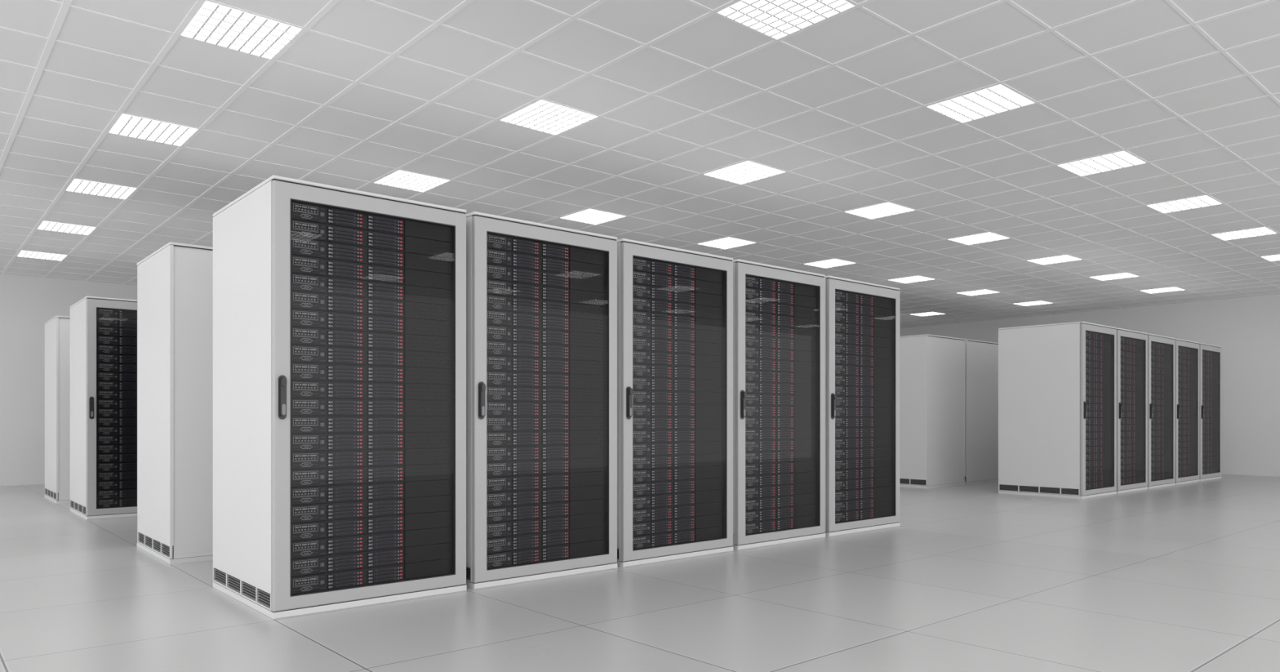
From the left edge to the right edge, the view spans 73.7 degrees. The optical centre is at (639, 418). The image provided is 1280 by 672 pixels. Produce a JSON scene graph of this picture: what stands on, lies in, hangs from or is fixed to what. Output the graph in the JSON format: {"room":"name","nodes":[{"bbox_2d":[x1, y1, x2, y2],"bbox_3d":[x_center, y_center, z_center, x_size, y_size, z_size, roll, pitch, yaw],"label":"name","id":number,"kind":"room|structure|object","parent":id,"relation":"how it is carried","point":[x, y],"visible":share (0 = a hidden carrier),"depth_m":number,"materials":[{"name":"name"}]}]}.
{"room":"server room","nodes":[
{"label":"server room","id":0,"kind":"room"},
{"bbox_2d":[0,273,137,485],"bbox_3d":[-5.014,-0.574,14.666,20.890,2.953,0.150,0,0,-41],"label":"wall","id":1,"kind":"structure","parent":0,"point":[27,303],"depth_m":11.65,"materials":[{"name":"paint"}]},
{"bbox_2d":[0,0,1279,328],"bbox_3d":[1.232,-2.000,7.488,20.890,0.100,18.880,0,0,-41],"label":"ceiling","id":2,"kind":"structure","parent":0,"point":[713,40],"depth_m":5.69,"materials":[{"name":"tile"}]},
{"bbox_2d":[17,250,66,260],"bbox_3d":[-7.141,-1.945,10.194,0.438,0.004,0.469,0,0,-41],"label":"ceiling light panel","id":3,"kind":"object","parent":2,"relation":"in","point":[23,253],"depth_m":10.19,"materials":[{"name":"white plastic"}]},
{"bbox_2d":[38,221,95,235],"bbox_3d":[-5.858,-1.945,8.720,0.438,0.004,0.469,0,0,-41],"label":"ceiling light panel","id":4,"kind":"object","parent":2,"relation":"in","point":[47,225],"depth_m":8.71,"materials":[{"name":"white plastic"}]},
{"bbox_2d":[66,178,135,199],"bbox_3d":[-4.575,-1.945,7.245,0.438,0.004,0.469,0,0,-41],"label":"ceiling light panel","id":5,"kind":"object","parent":2,"relation":"in","point":[82,186],"depth_m":7.24,"materials":[{"name":"white plastic"}]},
{"bbox_2d":[109,113,197,146],"bbox_3d":[-3.292,-1.945,5.771,0.438,0.004,0.469,0,0,-41],"label":"ceiling light panel","id":6,"kind":"object","parent":2,"relation":"in","point":[127,125],"depth_m":5.76,"materials":[{"name":"white plastic"}]},
{"bbox_2d":[181,0,301,58],"bbox_3d":[-2.010,-1.945,4.297,0.438,0.004,0.469,0,0,-41],"label":"ceiling light panel","id":7,"kind":"object","parent":2,"relation":"in","point":[215,24],"depth_m":4.28,"materials":[{"name":"white plastic"}]},
{"bbox_2d":[374,169,448,191],"bbox_3d":[-1.874,-1.945,7.005,0.438,0.004,0.469,0,0,-41],"label":"ceiling light panel","id":8,"kind":"object","parent":2,"relation":"in","point":[400,179],"depth_m":7.00,"materials":[{"name":"white plastic"}]},
{"bbox_2d":[501,99,597,134],"bbox_3d":[-0.592,-1.945,5.531,0.438,0.004,0.469,0,0,-41],"label":"ceiling light panel","id":9,"kind":"object","parent":2,"relation":"in","point":[549,117],"depth_m":5.52,"materials":[{"name":"white plastic"}]},
{"bbox_2d":[560,208,624,224],"bbox_3d":[-0.456,-1.945,8.239,0.438,0.004,0.469,0,0,-41],"label":"ceiling light panel","id":10,"kind":"object","parent":2,"relation":"in","point":[591,216],"depth_m":8.23,"materials":[{"name":"white plastic"}]},
{"bbox_2d":[0,0,1279,327],"bbox_3d":[1.232,-1.948,7.488,20.890,0.005,18.880,0,0,-41],"label":"grid","id":11,"kind":"object","parent":2,"relation":"attached to","point":[66,4],"visible":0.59,"depth_m":5.94,"materials":[{"name":"white metal"}]},
{"bbox_2d":[698,237,755,248],"bbox_3d":[0.962,-1.945,9.473,0.438,0.004,0.469,0,0,-41],"label":"ceiling light panel","id":12,"kind":"object","parent":2,"relation":"in","point":[726,242],"depth_m":9.45,"materials":[{"name":"white plastic"}]},
{"bbox_2d":[703,160,785,184],"bbox_3d":[0.826,-1.945,6.765,0.438,0.004,0.469,0,0,-41],"label":"ceiling light panel","id":13,"kind":"object","parent":2,"relation":"in","point":[747,171],"depth_m":6.75,"materials":[{"name":"white plastic"}]},
{"bbox_2d":[718,0,853,39],"bbox_3d":[0.691,-1.945,4.057,0.438,0.004,0.469,0,0,-41],"label":"ceiling light panel","id":14,"kind":"object","parent":2,"relation":"in","point":[776,19],"depth_m":4.09,"materials":[{"name":"white plastic"}]},
{"bbox_2d":[804,258,853,267],"bbox_3d":[2.380,-1.945,10.707,0.438,0.004,0.469,0,0,-41],"label":"ceiling light panel","id":15,"kind":"object","parent":2,"relation":"in","point":[833,262],"depth_m":10.69,"materials":[{"name":"white plastic"}]},
{"bbox_2d":[844,202,914,218],"bbox_3d":[2.244,-1.945,7.999,0.438,0.004,0.469,0,0,-41],"label":"ceiling light panel","id":16,"kind":"object","parent":2,"relation":"in","point":[878,211],"depth_m":7.99,"materials":[{"name":"white plastic"}]},
{"bbox_2d":[889,275,933,283],"bbox_3d":[3.798,-1.945,11.941,0.438,0.004,0.469,0,0,-41],"label":"ceiling light panel","id":17,"kind":"object","parent":2,"relation":"in","point":[915,278],"depth_m":11.93,"materials":[{"name":"white plastic"}]},
{"bbox_2d":[911,311,944,315],"bbox_3d":[5.351,-1.945,15.883,0.438,0.004,0.469,0,0,-41],"label":"ceiling light panel","id":18,"kind":"object","parent":2,"relation":"in","point":[931,313],"depth_m":15.86,"materials":[{"name":"white plastic"}]},
{"bbox_2d":[958,289,997,295],"bbox_3d":[5.216,-1.945,13.175,0.438,0.004,0.469,0,0,-41],"label":"ceiling light panel","id":19,"kind":"object","parent":2,"relation":"in","point":[981,291],"depth_m":13.17,"materials":[{"name":"white plastic"}]},
{"bbox_2d":[948,232,1008,244],"bbox_3d":[3.662,-1.945,9.233,0.438,0.004,0.469,0,0,-41],"label":"ceiling light panel","id":20,"kind":"object","parent":2,"relation":"in","point":[987,237],"depth_m":9.22,"materials":[{"name":"white plastic"}]},
{"bbox_2d":[927,84,1033,122],"bbox_3d":[2.109,-1.945,5.291,0.438,0.004,0.469,0,0,-41],"label":"ceiling light panel","id":21,"kind":"object","parent":2,"relation":"in","point":[996,99],"depth_m":5.28,"materials":[{"name":"white plastic"}]},
{"bbox_2d":[1014,300,1050,306],"bbox_3d":[6.633,-1.945,14.409,0.438,0.004,0.469,0,0,-41],"label":"ceiling light panel","id":22,"kind":"object","parent":2,"relation":"in","point":[1041,302],"depth_m":14.39,"materials":[{"name":"white plastic"}]},
{"bbox_2d":[1028,254,1080,264],"bbox_3d":[5.080,-1.945,10.467,0.438,0.004,0.469,0,0,-41],"label":"ceiling light panel","id":23,"kind":"object","parent":2,"relation":"in","point":[1055,260],"depth_m":10.46,"materials":[{"name":"white plastic"}]},
{"bbox_2d":[1057,151,1144,175],"bbox_3d":[3.527,-1.945,6.524,0.438,0.004,0.469,0,0,-41],"label":"ceiling light panel","id":24,"kind":"object","parent":2,"relation":"in","point":[1122,159],"depth_m":6.52,"materials":[{"name":"white plastic"}]},
{"bbox_2d":[1089,272,1137,279],"bbox_3d":[6.498,-1.945,11.700,0.438,0.004,0.469,0,0,-41],"label":"ceiling light panel","id":25,"kind":"object","parent":2,"relation":"in","point":[1123,275],"depth_m":11.67,"materials":[{"name":"white plastic"}]},
{"bbox_2d":[1141,287,1182,293],"bbox_3d":[7.916,-1.945,12.934,0.438,0.004,0.469,0,0,-41],"label":"ceiling light panel","id":26,"kind":"object","parent":2,"relation":"in","point":[1169,289],"depth_m":12.92,"materials":[{"name":"white plastic"}]},
{"bbox_2d":[1147,195,1221,213],"bbox_3d":[4.945,-1.945,7.758,0.438,0.004,0.469,0,0,-41],"label":"ceiling light panel","id":27,"kind":"object","parent":2,"relation":"in","point":[1202,201],"depth_m":7.75,"materials":[{"name":"white plastic"}]},
{"bbox_2d":[1212,226,1275,239],"bbox_3d":[6.363,-1.945,8.992,0.438,0.004,0.469,0,0,-41],"label":"ceiling light panel","id":28,"kind":"object","parent":2,"relation":"in","point":[1260,231],"depth_m":8.98,"materials":[{"name":"white plastic"}]},
{"bbox_2d":[1261,254,1279,261],"bbox_3d":[7.781,-1.945,10.226,0.438,0.004,0.469,0,0,-41],"label":"ceiling light panel","id":29,"kind":"object","parent":2,"relation":"in","point":[1277,257],"depth_m":10.31,"materials":[{"name":"white plastic"}]},
{"bbox_2d":[0,474,1279,671],"bbox_3d":[1.232,0.953,7.488,20.890,0.100,18.880,0,0,-41],"label":"floor","id":30,"kind":"structure","parent":0,"point":[975,577],"depth_m":4.13,"materials":[{"name":"tile"}]},
{"bbox_2d":[44,315,70,503],"bbox_3d":[-6.171,-0.097,9.782,0.980,2.000,1.010,0,0,-41],"label":"rack","id":31,"kind":"object","parent":30,"relation":"on","point":[57,329],"visible":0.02,"depth_m":9.15,"materials":[{"name":"white metal"}]},
{"bbox_2d":[70,296,137,519],"bbox_3d":[-4.885,-0.097,8.303,0.980,2.000,1.010,0,0,-41],"label":"rack","id":32,"kind":"object","parent":30,"relation":"on","point":[104,330],"visible":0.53,"depth_m":7.79,"materials":[{"name":"metal"}]},
{"bbox_2d":[137,241,213,564],"bbox_3d":[-2.876,-0.097,5.995,0.980,2.000,1.010,0,0,-41],"label":"rack","id":33,"kind":"object","parent":30,"relation":"on","point":[175,282],"visible":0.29,"depth_m":5.41,"materials":[{"name":"white metal"}]},
{"bbox_2d":[213,174,466,619],"bbox_3d":[-1.589,-0.097,4.516,0.980,2.000,1.010,0,0,-41],"label":"rack","id":34,"kind":"object","parent":30,"relation":"on","point":[340,313],"visible":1,"depth_m":4.17,"materials":[{"name":"white paint"}]},
{"bbox_2d":[466,211,617,589],"bbox_3d":[-0.815,-0.097,5.190,0.980,2.000,1.010,0,0,-41],"label":"rack","id":35,"kind":"object","parent":30,"relation":"on","point":[541,299],"visible":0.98,"depth_m":4.81,"materials":[{"name":"white paint"}]},
{"bbox_2d":[616,238,733,567],"bbox_3d":[-0.041,-0.097,5.864,0.980,2.000,1.010,0,0,-41],"label":"rack","id":36,"kind":"object","parent":30,"relation":"on","point":[675,305],"visible":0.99,"depth_m":5.51,"materials":[{"name":"white paint"}]},
{"bbox_2d":[732,258,825,550],"bbox_3d":[0.733,-0.097,6.537,0.980,2.000,1.010,0,0,-41],"label":"rack","id":37,"kind":"object","parent":30,"relation":"on","point":[779,313],"visible":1,"depth_m":6.19,"materials":[{"name":"white paint"}]},
{"bbox_2d":[824,275,900,536],"bbox_3d":[1.508,-0.097,7.211,0.980,2.000,1.010,0,0,-41],"label":"rack","id":38,"kind":"object","parent":30,"relation":"on","point":[862,318],"visible":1,"depth_m":6.87,"materials":[{"name":"white paint"}]},
{"bbox_2d":[899,333,964,488],"bbox_3d":[3.759,-0.097,11.768,0.980,2.000,1.010,0,0,-41],"label":"rack","id":39,"kind":"object","parent":30,"relation":"on","point":[932,366],"visible":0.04,"depth_m":11.28,"materials":[{"name":"white metal"}]},
{"bbox_2d":[964,338,998,484],"bbox_3d":[4.533,-0.097,12.442,0.980,2.000,1.010,0,0,-41],"label":"rack","id":40,"kind":"object","parent":30,"relation":"on","point":[981,357],"visible":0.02,"depth_m":12.03,"materials":[{"name":"white metal"}]},
{"bbox_2d":[998,321,1116,498],"bbox_3d":[5.045,-0.097,10.290,0.980,2.000,1.010,0,0,-41],"label":"rack","id":41,"kind":"object","parent":30,"relation":"on","point":[1057,382],"visible":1,"depth_m":9.97,"materials":[{"name":"white metal"}]},
{"bbox_2d":[1115,327,1147,493],"bbox_3d":[5.820,-0.097,10.963,0.980,2.000,1.010,0,0,-41],"label":"rack","id":42,"kind":"object","parent":30,"relation":"on","point":[1131,345],"visible":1,"depth_m":10.68,"materials":[{"name":"black metal"}]},
{"bbox_2d":[1146,333,1175,488],"bbox_3d":[6.594,-0.097,11.637,0.980,2.000,1.010,0,0,-41],"label":"rack","id":43,"kind":"object","parent":30,"relation":"on","point":[1161,348],"visible":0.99,"depth_m":11.34,"materials":[{"name":"black metal"}]},
{"bbox_2d":[1174,337,1199,484],"bbox_3d":[7.368,-0.097,12.310,0.980,2.000,1.010,0,0,-41],"label":"rack","id":44,"kind":"object","parent":30,"relation":"on","point":[1186,352],"visible":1,"depth_m":12.00,"materials":[{"name":"black metal"}]},
{"bbox_2d":[1199,342,1221,481],"bbox_3d":[8.142,-0.097,12.984,0.980,2.000,1.010,0,0,-41],"label":"rack","id":45,"kind":"object","parent":30,"relation":"on","point":[1210,355],"visible":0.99,"depth_m":12.69,"materials":[{"name":"black metal"}]},
{"bbox_2d":[899,293,1279,476],"bbox_3d":[9.168,-0.574,14.394,0.150,2.953,18.880,0,0,-41],"label":"wall","id":46,"kind":"structure","parent":0,"point":[1246,330],"depth_m":13.77,"materials":[{"name":"paint"}]}
]}

